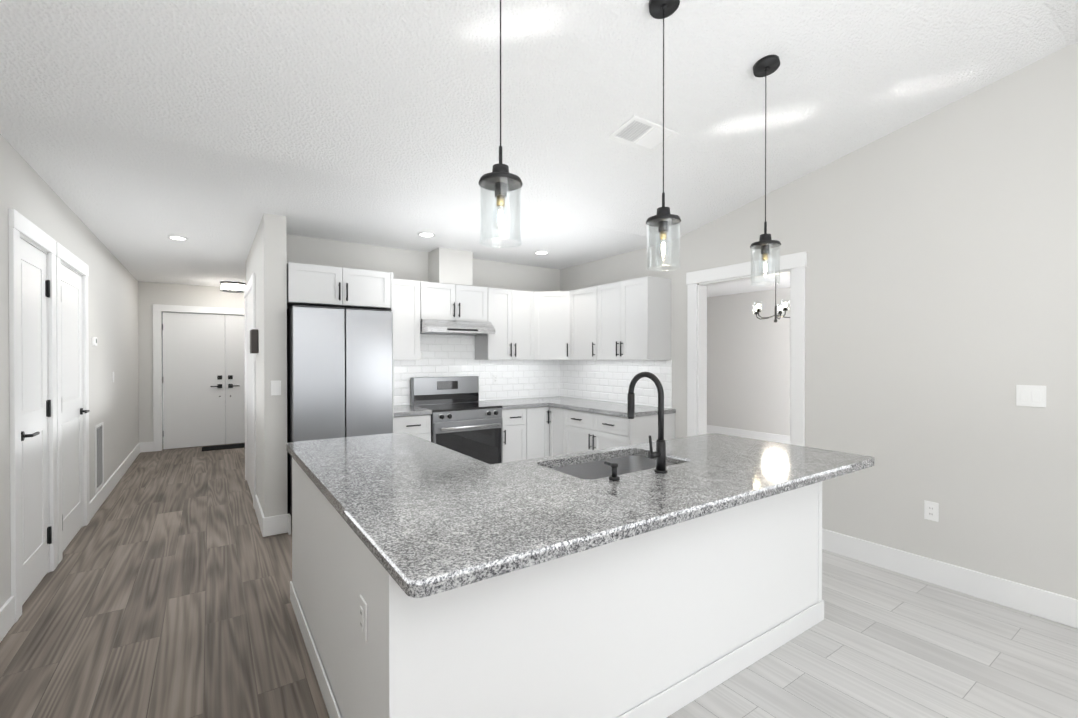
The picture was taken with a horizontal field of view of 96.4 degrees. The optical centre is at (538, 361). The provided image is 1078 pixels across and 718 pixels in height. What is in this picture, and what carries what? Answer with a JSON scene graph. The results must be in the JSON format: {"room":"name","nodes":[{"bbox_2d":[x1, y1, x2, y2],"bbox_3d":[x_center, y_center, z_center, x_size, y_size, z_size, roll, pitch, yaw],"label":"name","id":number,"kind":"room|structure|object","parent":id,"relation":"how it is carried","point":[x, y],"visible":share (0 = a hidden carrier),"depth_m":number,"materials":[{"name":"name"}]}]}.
{"room":"kitchen","nodes":[
{"label":"kitchen","id":0,"kind":"room"},
{"bbox_2d":[0,134,138,607],"bbox_3d":[-2.487,-0.229,1.981,0.120,3.250,12.720,0,0,-34],"label":"wall","id":1,"kind":"structure","parent":0,"point":[29,193],"depth_m":4.34,"materials":[{"name":"white paint"}]},
{"bbox_2d":[0,595,14,641],"bbox_3d":[-0.817,1.336,-0.332,0.016,0.150,7.000,0,0,-34],"label":"baseboard","id":2,"kind":"structure","parent":1,"relation":"attached to","point":[7,611],"depth_m":2.46,"materials":[{"name":"white wood"}]},
{"bbox_2d":[20,238,51,604],"bbox_3d":[-3.034,0.342,2.901,0.089,2.072,0.618,0,0,-34],"label":"closet door","id":3,"kind":"structure","parent":1,"relation":"in","point":[35,407],"depth_m":2.91,"materials":[{"name":"white wood"}]},
{"bbox_2d":[8,208,89,622],"bbox_3d":[-3.376,0.287,3.303,0.143,2.200,1.900,0,0,-34],"label":"door frame","id":4,"kind":"structure","parent":1,"relation":"attached to","point":[58,256],"depth_m":3.17,"materials":[{"name":"white wood"}]},
{"bbox_2d":[61,264,89,550],"bbox_3d":[-3.578,0.337,3.698,0.089,2.072,0.788,0,0,-34],"label":"closet door","id":5,"kind":"structure","parent":1,"relation":"in","point":[72,408],"depth_m":3.71,"materials":[{"name":"white wood"}]},
{"bbox_2d":[92,337,96,345],"bbox_3d":[-4.038,-0.180,4.379,0.024,0.080,0.110,0,0,-34],"label":"thermostat","id":6,"kind":"object","parent":1,"relation":"attached to","point":[94,341],"visible":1,"depth_m":4.34,"materials":[{"name":"white plastic"}]},
{"bbox_2d":[95,422,103,493],"bbox_3d":[-4.188,0.909,4.593,0.009,0.620,0.380,0,0,-34],"label":"air vent","id":7,"kind":"object","parent":1,"relation":"in","point":[99,456],"visible":1,"depth_m":4.60,"materials":[{"name":"white plastic"}]},
{"bbox_2d":[90,442,143,519],"bbox_3d":[-4.908,1.297,5.653,0.016,0.150,3.700,0,0,-34],"label":"baseboard","id":8,"kind":"structure","parent":1,"relation":"attached to","point":[95,503],"depth_m":5.18,"materials":[{"name":"white wood"}]},
{"bbox_2d":[138,281,243,449],"bbox_3d":[-4.969,0.083,7.918,2.720,2.550,0.120,0,0,-34],"label":"wall","id":9,"kind":"structure","parent":0,"point":[150,294],"depth_m":7.25,"materials":[{"name":"white paint"}]},
{"bbox_2d":[153,304,239,450],"bbox_3d":[-5.061,0.249,7.770,1.820,2.220,0.023,0,0,-34],"label":"door frame","id":10,"kind":"structure","parent":9,"relation":"attached to","point":[157,308],"depth_m":7.29,"materials":[{"name":"white wood"}]},
{"bbox_2d":[162,312,244,448],"bbox_3d":[-5.083,0.299,7.803,1.606,2.094,0.103,0,0,-34],"label":"entry door","id":11,"kind":"structure","parent":9,"relation":"in","point":[203,379],"depth_m":7.64,"materials":[{"name":"white wood"}]},
{"bbox_2d":[246,213,286,516],"bbox_3d":[-2.756,0.103,4.803,0.160,2.550,2.320,0,0,-34],"label":"wall","id":12,"kind":"structure","parent":0,"point":[266,261],"depth_m":3.86,"materials":[{"name":"white paint"}]},
{"bbox_2d":[240,273,255,508],"bbox_3d":[-3.040,0.276,5.059,0.023,2.200,1.380,0,0,-34],"label":"door frame","id":13,"kind":"structure","parent":12,"relation":"attached to","point":[249,311],"depth_m":5.00,"materials":[{"name":"white wood"}]},
{"bbox_2d":[250,329,258,352],"bbox_3d":[-2.541,-0.174,4.295,0.056,0.210,0.200,0,0,-34],"label":"door chime","id":14,"kind":"object","parent":12,"relation":"attached to","point":[254,347],"visible":1,"depth_m":4.21,"materials":[{"name":"grey plastic"}]},
{"bbox_2d":[255,495,267,536],"bbox_3d":[-2.387,1.307,4.115,0.016,0.150,0.786,0,0,-34],"label":"baseboard","id":15,"kind":"structure","parent":12,"relation":"attached to","point":[263,521],"depth_m":3.88,"materials":[{"name":"white wood"}]},
{"bbox_2d":[271,381,280,394],"bbox_3d":[-2.098,0.214,3.842,0.072,0.117,0.009,0,0,-34],"label":"light switch","id":16,"kind":"object","parent":12,"relation":"attached to","point":[275,387],"visible":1,"depth_m":3.84,"materials":[{"name":"white plastic"}]},
{"bbox_2d":[287,234,559,405],"bbox_3d":[-1.090,0.099,5.361,3.220,2.550,0.120,0,0,-34],"label":"wall","id":17,"kind":"structure","parent":0,"point":[404,264],"depth_m":5.05,"materials":[{"name":"white paint"}]},
{"bbox_2d":[287,262,394,309],"bbox_3d":[-1.854,-0.640,4.367,0.822,0.320,0.648,0,0,-34],"label":"upper cabinet","id":18,"kind":"object","parent":17,"relation":"attached to","point":[307,284],"depth_m":4.08,"materials":[{"name":"white wood"}]},
{"bbox_2d":[391,279,422,361],"bbox_3d":[-1.430,-0.408,4.852,0.368,0.790,0.328,0,0,-34],"label":"upper cabinet","id":19,"kind":"object","parent":17,"relation":"attached to","point":[407,314],"depth_m":4.75,"materials":[{"name":"white wood"}]},
{"bbox_2d":[423,281,486,321],"bbox_3d":[-0.962,-0.615,5.170,0.756,0.380,0.328,0,0,-34],"label":"upper cabinet","id":20,"kind":"object","parent":17,"relation":"attached to","point":[441,301],"depth_m":5.02,"materials":[{"name":"white wood"}]},
{"bbox_2d":[420,319,494,334],"bbox_3d":[-0.914,-0.356,5.101,0.752,0.132,0.500,0,0,-34],"label":"range hood","id":21,"kind":"object","parent":17,"relation":"attached to","point":[443,327],"visible":0.89,"depth_m":4.90,"materials":[{"name":"silver metal"}]},
{"bbox_2d":[394,334,557,405],"bbox_3d":[-0.699,0.083,5.548,2.359,0.749,0.009,0,0,-34],"label":"tile backsplash","id":22,"kind":"structure","parent":17,"relation":"attached to","point":[454,355],"depth_m":5.51,"materials":[{"name":"white tile"}]},
{"bbox_2d":[493,374,497,383],"bbox_3d":[-0.510,0.212,5.666,0.072,0.117,0.010,0,0,-34],"label":"outlet","id":23,"kind":"object","parent":22,"relation":"attached to","point":[495,378],"visible":1,"depth_m":5.66,"materials":[{"name":"white plastic"}]},
{"bbox_2d":[475,287,530,359],"bbox_3d":[-0.369,-0.412,5.556,0.650,0.790,0.362,0,0,-34],"label":"upper cabinet","id":24,"kind":"object","parent":17,"relation":"attached to","point":[509,311],"depth_m":5.40,"materials":[{"name":"white wood"}]},
{"bbox_2d":[531,291,570,359],"bbox_3d":[0.185,-0.413,5.743,0.676,0.790,0.678,0,0,-34],"label":"upper cabinet","id":25,"kind":"object","parent":17,"relation":"attached to","point":[550,310],"depth_m":5.57,"materials":[{"name":"white wood"}]},
{"bbox_2d":[428,247,472,285],"bbox_3d":[-0.955,-0.992,5.191,0.380,0.364,0.299,0,0,-34],"label":"chase","id":26,"kind":"structure","parent":0,"point":[449,266],"depth_m":5.07,"materials":[{"name":"white paint"}]},
{"bbox_2d":[0,0,1067,296],"bbox_3d":[0.270,-1.480,5.674,8.850,0.604,9.720,0,0,-34],"label":"ceiling","id":27,"kind":"structure","parent":0,"point":[400,92],"depth_m":2.55,"materials":[{"name":"white paint"}]},
{"bbox_2d":[167,236,187,239],"bbox_3d":[-3.424,-1.167,4.569,0.160,0.007,0.160,0,0,-34],"label":"recessed light","id":28,"kind":"object","parent":27,"relation":"in","point":[177,237],"visible":0.98,"depth_m":4.56,"materials":[{"name":"white plastic"}]},
{"bbox_2d":[220,281,245,292],"bbox_3d":[-4.646,-1.123,7.331,0.340,0.129,0.340,0,0,-34],"label":"crystal ceiling light","id":29,"kind":"object","parent":27,"relation":"attached to","point":[232,287],"visible":0.88,"depth_m":7.24,"materials":[{"name":"white glass"}]},
{"bbox_2d":[418,232,434,236],"bbox_3d":[-1.038,-1.166,4.444,0.160,0.007,0.160,0,0,-34],"label":"recessed light","id":30,"kind":"object","parent":27,"relation":"in","point":[425,234],"visible":0.98,"depth_m":4.42,"materials":[{"name":"white plastic"}]},
{"bbox_2d":[478,0,522,247],"bbox_3d":[-0.125,-0.945,1.568,0.144,1.122,0.144,0,0,-34],"label":"pendant light","id":31,"kind":"object","parent":27,"relation":"hanging from","point":[500,180],"visible":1,"depth_m":1.56,"materials":[{"name":"black"}]},
{"bbox_2d":[534,251,548,254],"bbox_3d":[0.027,-1.171,5.207,0.160,0.007,0.160,0,0,-34],"label":"recessed light","id":32,"kind":"object","parent":27,"relation":"in","point":[541,252],"visible":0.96,"depth_m":5.18,"materials":[{"name":"white plastic"}]},
{"bbox_2d":[608,115,678,152],"bbox_3d":[0.633,-1.369,2.919,0.380,0.047,0.217,0,0,-34],"label":"ceiling vent","id":33,"kind":"object","parent":27,"relation":"in","point":[640,133],"visible":0.96,"depth_m":2.91,"materials":[{"name":"white plastic"}]},
{"bbox_2d":[646,0,680,271],"bbox_3d":[0.519,-0.948,2.008,0.144,1.122,0.144,0,0,-34],"label":"pendant light","id":34,"kind":"object","parent":27,"relation":"hanging from","point":[662,219],"visible":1,"depth_m":2.00,"materials":[{"name":"black"}]},
{"bbox_2d":[750,55,780,285],"bbox_3d":[1.146,-0.951,2.437,0.144,1.122,0.144,0,0,-34],"label":"pendant light","id":35,"kind":"object","parent":27,"relation":"hanging from","point":[765,66],"visible":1,"depth_m":2.43,"materials":[{"name":"black"}]},
{"bbox_2d":[752,276,789,322],"bbox_3d":[2.862,-0.823,5.867,0.585,0.711,0.564,0,0,-34],"label":"dining chandelier","id":36,"kind":"object","parent":27,"relation":"hanging from","point":[758,307],"visible":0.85,"depth_m":5.84,"materials":[{"name":"black"}]},
{"bbox_2d":[0,433,1077,717],"bbox_3d":[0.114,1.435,3.697,12.400,0.100,14.200,0,0,-34],"label":"floor","id":37,"kind":"structure","parent":0,"point":[162,591],"depth_m":2.41,"materials":[{"name":"brown wood"}]},
{"bbox_2d":[202,443,244,450],"bbox_3d":[-4.946,1.354,7.590,0.600,0.012,0.380,0,0,-34],"label":"door mat","id":38,"kind":"object","parent":37,"relation":"on","point":[220,447],"visible":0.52,"depth_m":7.52,"materials":[{"name":"black"}]},
{"bbox_2d":[287,305,392,530],"bbox_3d":[-1.818,0.466,4.320,0.796,1.830,0.720,0,0,-34],"label":"refrigerator","id":39,"kind":"object","parent":37,"relation":"on","point":[339,372],"visible":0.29,"depth_m":3.99,"materials":[{"name":"grey metal"}]},
{"bbox_2d":[290,458,489,717],"bbox_3d":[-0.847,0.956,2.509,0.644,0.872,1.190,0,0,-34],"label":"base cabinet","id":40,"kind":"object","parent":37,"relation":"on","point":[414,648],"depth_m":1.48,"materials":[{"name":"white"}]},
{"bbox_2d":[359,595,366,641],"bbox_3d":[-0.548,0.799,1.496,0.010,0.117,0.072,0,0,-34],"label":"outlet","id":41,"kind":"object","parent":40,"relation":"attached to","point":[363,617],"visible":1,"depth_m":1.48,"materials":[{"name":"white plastic"}]},
{"bbox_2d":[286,432,485,496],"bbox_3d":[-0.859,0.498,2.535,0.710,0.040,1.170,0,0,-34],"label":"countertop","id":42,"kind":"structure","parent":40,"relation":"on","point":[329,463],"depth_m":2.37,"materials":[{"name":"stone"}]},
{"bbox_2d":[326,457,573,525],"bbox_3d":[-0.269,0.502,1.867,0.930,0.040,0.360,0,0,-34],"label":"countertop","id":43,"kind":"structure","parent":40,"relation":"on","point":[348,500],"depth_m":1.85,"materials":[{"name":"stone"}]},
{"bbox_2d":[486,433,717,464],"bbox_3d":[0.493,0.497,2.666,1.670,0.040,0.100,0,0,-34],"label":"countertop","id":44,"kind":"structure","parent":40,"relation":"on","point":[628,450],"depth_m":2.52,"materials":[{"name":"stone"}]},
{"bbox_2d":[394,414,430,441],"bbox_3d":[-1.351,0.941,4.744,0.366,0.872,0.608,0,0,-34],"label":"base cabinet","id":45,"kind":"object","parent":37,"relation":"on","point":[419,426],"depth_m":4.51,"materials":[{"name":"white wood"}]},
{"bbox_2d":[394,405,431,416],"bbox_3d":[-1.344,0.484,4.730,0.367,0.040,0.633,0,0,-34],"label":"countertop","id":46,"kind":"structure","parent":45,"relation":"on","point":[400,410],"depth_m":4.54,"materials":[{"name":"stone"}]},
{"bbox_2d":[411,376,502,463],"bbox_3d":[-0.845,0.774,5.007,0.758,1.205,0.687,0,0,-34],"label":"range","id":47,"kind":"object","parent":37,"relation":"on","point":[464,421],"visible":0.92,"depth_m":4.90,"materials":[{"name":"silver metal"}]},
{"bbox_2d":[502,408,521,462],"bbox_3d":[-0.411,0.937,5.387,0.377,0.872,0.608,0,0,-34],"label":"base cabinet","id":48,"kind":"object","parent":37,"relation":"on","point":[512,418],"depth_m":5.11,"materials":[{"name":"white wood"}]},
{"bbox_2d":[522,406,545,459],"bbox_3d":[-0.186,0.937,5.505,0.365,0.872,0.668,0,0,-34],"label":"base cabinet","id":49,"kind":"object","parent":37,"relation":"on","point":[536,432],"depth_m":5.27,"materials":[{"name":"white wood"}]},
{"bbox_2d":[479,398,546,408],"bbox_3d":[-0.322,0.480,5.429,0.576,0.040,0.633,0,0,-34],"label":"countertop","id":50,"kind":"structure","parent":49,"relation":"on","point":[506,403],"depth_m":5.29,"materials":[{"name":"stone"}]},
{"bbox_2d":[546,406,565,456],"bbox_3d":[0.432,0.937,5.397,0.668,0.872,0.340,0,0,-34],"label":"base cabinet","id":51,"kind":"object","parent":37,"relation":"on","point":[555,417],"depth_m":5.29,"materials":[{"name":"white wood"}]},
{"bbox_2d":[566,409,674,453],"bbox_3d":[0.779,0.940,4.944,0.608,0.872,1.038,0,0,-34],"label":"base cabinet","id":52,"kind":"object","parent":37,"relation":"on","point":[585,431],"depth_m":4.63,"materials":[{"name":"white wood"}]},
{"bbox_2d":[523,396,675,416],"bbox_3d":[0.532,0.481,5.264,0.649,0.040,1.870,0,0,-34],"label":"countertop","id":53,"kind":"structure","parent":52,"relation":"on","point":[603,407],"depth_m":4.92,"materials":[{"name":"stone"}]},
{"bbox_2d":[602,493,781,692],"bbox_3d":[0.756,0.956,2.476,0.516,0.872,0.674,0,0,-34],"label":"base cabinet","id":54,"kind":"object","parent":37,"relation":"on","point":[665,622],"depth_m":2.03,"materials":[{"name":"white wood"}]},
{"bbox_2d":[782,481,823,644],"bbox_3d":[1.104,0.955,2.714,0.560,0.872,0.674,0,0,-34],"label":"base cabinet","id":55,"kind":"object","parent":37,"relation":"on","point":[802,602],"depth_m":2.48,"materials":[{"name":"white wood"}]},
{"bbox_2d":[350,440,873,597],"bbox_3d":[0.567,0.502,1.929,2.380,0.040,0.480,0,0,-34],"label":"countertop","id":56,"kind":"structure","parent":55,"relation":"on","point":[421,517],"depth_m":1.54,"materials":[{"name":"stone"}]},
{"bbox_2d":[604,461,619,480],"bbox_3d":[0.297,0.449,1.970,0.044,0.064,0.077,0,0,-34],"label":"soap dispenser","id":57,"kind":"object","parent":56,"relation":"on","point":[614,476],"visible":1,"depth_m":1.95,"materials":[{"name":"black metal"}]},
{"bbox_2d":[551,456,673,478],"bbox_3d":[0.363,0.668,2.300,0.736,0.295,0.456,0,0,-34],"label":"undermount sink","id":58,"kind":"object","parent":56,"relation":"in","point":[601,469],"visible":0.04,"depth_m":2.54,"materials":[{"name":"silver metal"}]},
{"bbox_2d":[627,372,667,472],"bbox_3d":[0.457,0.263,2.142,0.115,0.433,0.224,0,0,-34],"label":"gooseneck faucet","id":59,"kind":"object","parent":56,"relation":"on","point":[659,454],"visible":1,"depth_m":2.08,"materials":[{"name":"black metal"}]},
{"bbox_2d":[634,434,761,459],"bbox_3d":[0.962,0.497,2.708,0.850,0.040,0.360,0,0,-34],"label":"countertop","id":60,"kind":"structure","parent":55,"relation":"on","point":[696,443],"depth_m":2.72,"materials":[{"name":"stone"}]},
{"bbox_2d":[707,287,789,435],"bbox_3d":[4.500,0.087,7.231,0.120,2.550,7.500,0,0,-34],"label":"wall","id":61,"kind":"structure","parent":0,"point":[748,369],"depth_m":8.37,"materials":[{"name":"white paint"}]},
{"bbox_2d":[707,425,789,443],"bbox_3d":[4.421,1.287,7.234,0.016,0.150,7.180,0,0,-34],"label":"baseboard","id":62,"kind":"structure","parent":61,"relation":"attached to","point":[778,438],"depth_m":8.35,"materials":[{"name":"white wood"}]},
{"bbox_2d":[560,43,1077,598],"bbox_3d":[2.631,-0.235,2.875,0.120,3.250,8.420,0,0,-34],"label":"wall","id":63,"kind":"structure","parent":0,"point":[940,247],"depth_m":2.96,"materials":[{"name":"white paint"}]},
{"bbox_2d":[571,288,586,359],"bbox_3d":[0.611,-0.411,5.399,0.362,0.790,0.573,0,0,-34],"label":"upper cabinet","id":64,"kind":"object","parent":63,"relation":"attached to","point":[579,296],"depth_m":5.38,"materials":[{"name":"white wood"}]},
{"bbox_2d":[558,360,671,407],"bbox_3d":[0.788,0.222,5.456,0.009,0.474,1.800,0,0,-34],"label":"tile backsplash","id":65,"kind":"structure","parent":63,"relation":"attached to","point":[600,380],"depth_m":5.38,"materials":[{"name":"white tile"}]},
{"bbox_2d":[587,276,670,359],"bbox_3d":[0.925,-0.408,4.939,0.362,0.790,0.780,0,0,-34],"label":"upper cabinet","id":66,"kind":"object","parent":63,"relation":"attached to","point":[630,319],"depth_m":4.73,"materials":[{"name":"white wood"}]},
{"bbox_2d":[686,252,806,445],"bbox_3d":[1.757,0.276,4.135,0.144,2.212,1.104,0,0,-34],"label":"door frame","id":67,"kind":"structure","parent":63,"relation":"attached to","point":[796,263],"depth_m":4.15,"materials":[{"name":"white wood"}]},
{"bbox_2d":[924,500,938,521],"bbox_3d":[2.458,0.939,3.019,0.010,0.117,0.072,0,0,-34],"label":"outlet","id":68,"kind":"object","parent":63,"relation":"attached to","point":[931,510],"visible":1,"depth_m":3.01,"materials":[{"name":"white plastic"}]},
{"bbox_2d":[822,528,1077,628],"bbox_3d":[3.483,1.324,1.517,0.016,0.150,5.200,0,0,-34],"label":"baseboard","id":69,"kind":"structure","parent":63,"relation":"attached to","point":[1055,607],"depth_m":2.89,"materials":[{"name":"white wood"}]},
{"bbox_2d":[1016,385,1045,406],"bbox_3d":[2.707,0.191,2.651,0.009,0.117,0.117,0,0,-34],"label":"light switch","id":70,"kind":"object","parent":63,"relation":"attached to","point":[1031,395],"visible":1,"depth_m":2.65,"materials":[{"name":"white plastic"}]},
{"bbox_2d":[1043,0,1077,44],"bbox_3d":[1.968,-1.327,-0.353,4.850,0.832,3.850,0,0,-34],"label":"ceiling","id":71,"kind":"structure","parent":0,"point":[1064,14],"depth_m":2.31,"materials":[{"name":"white paint"}]}
]}

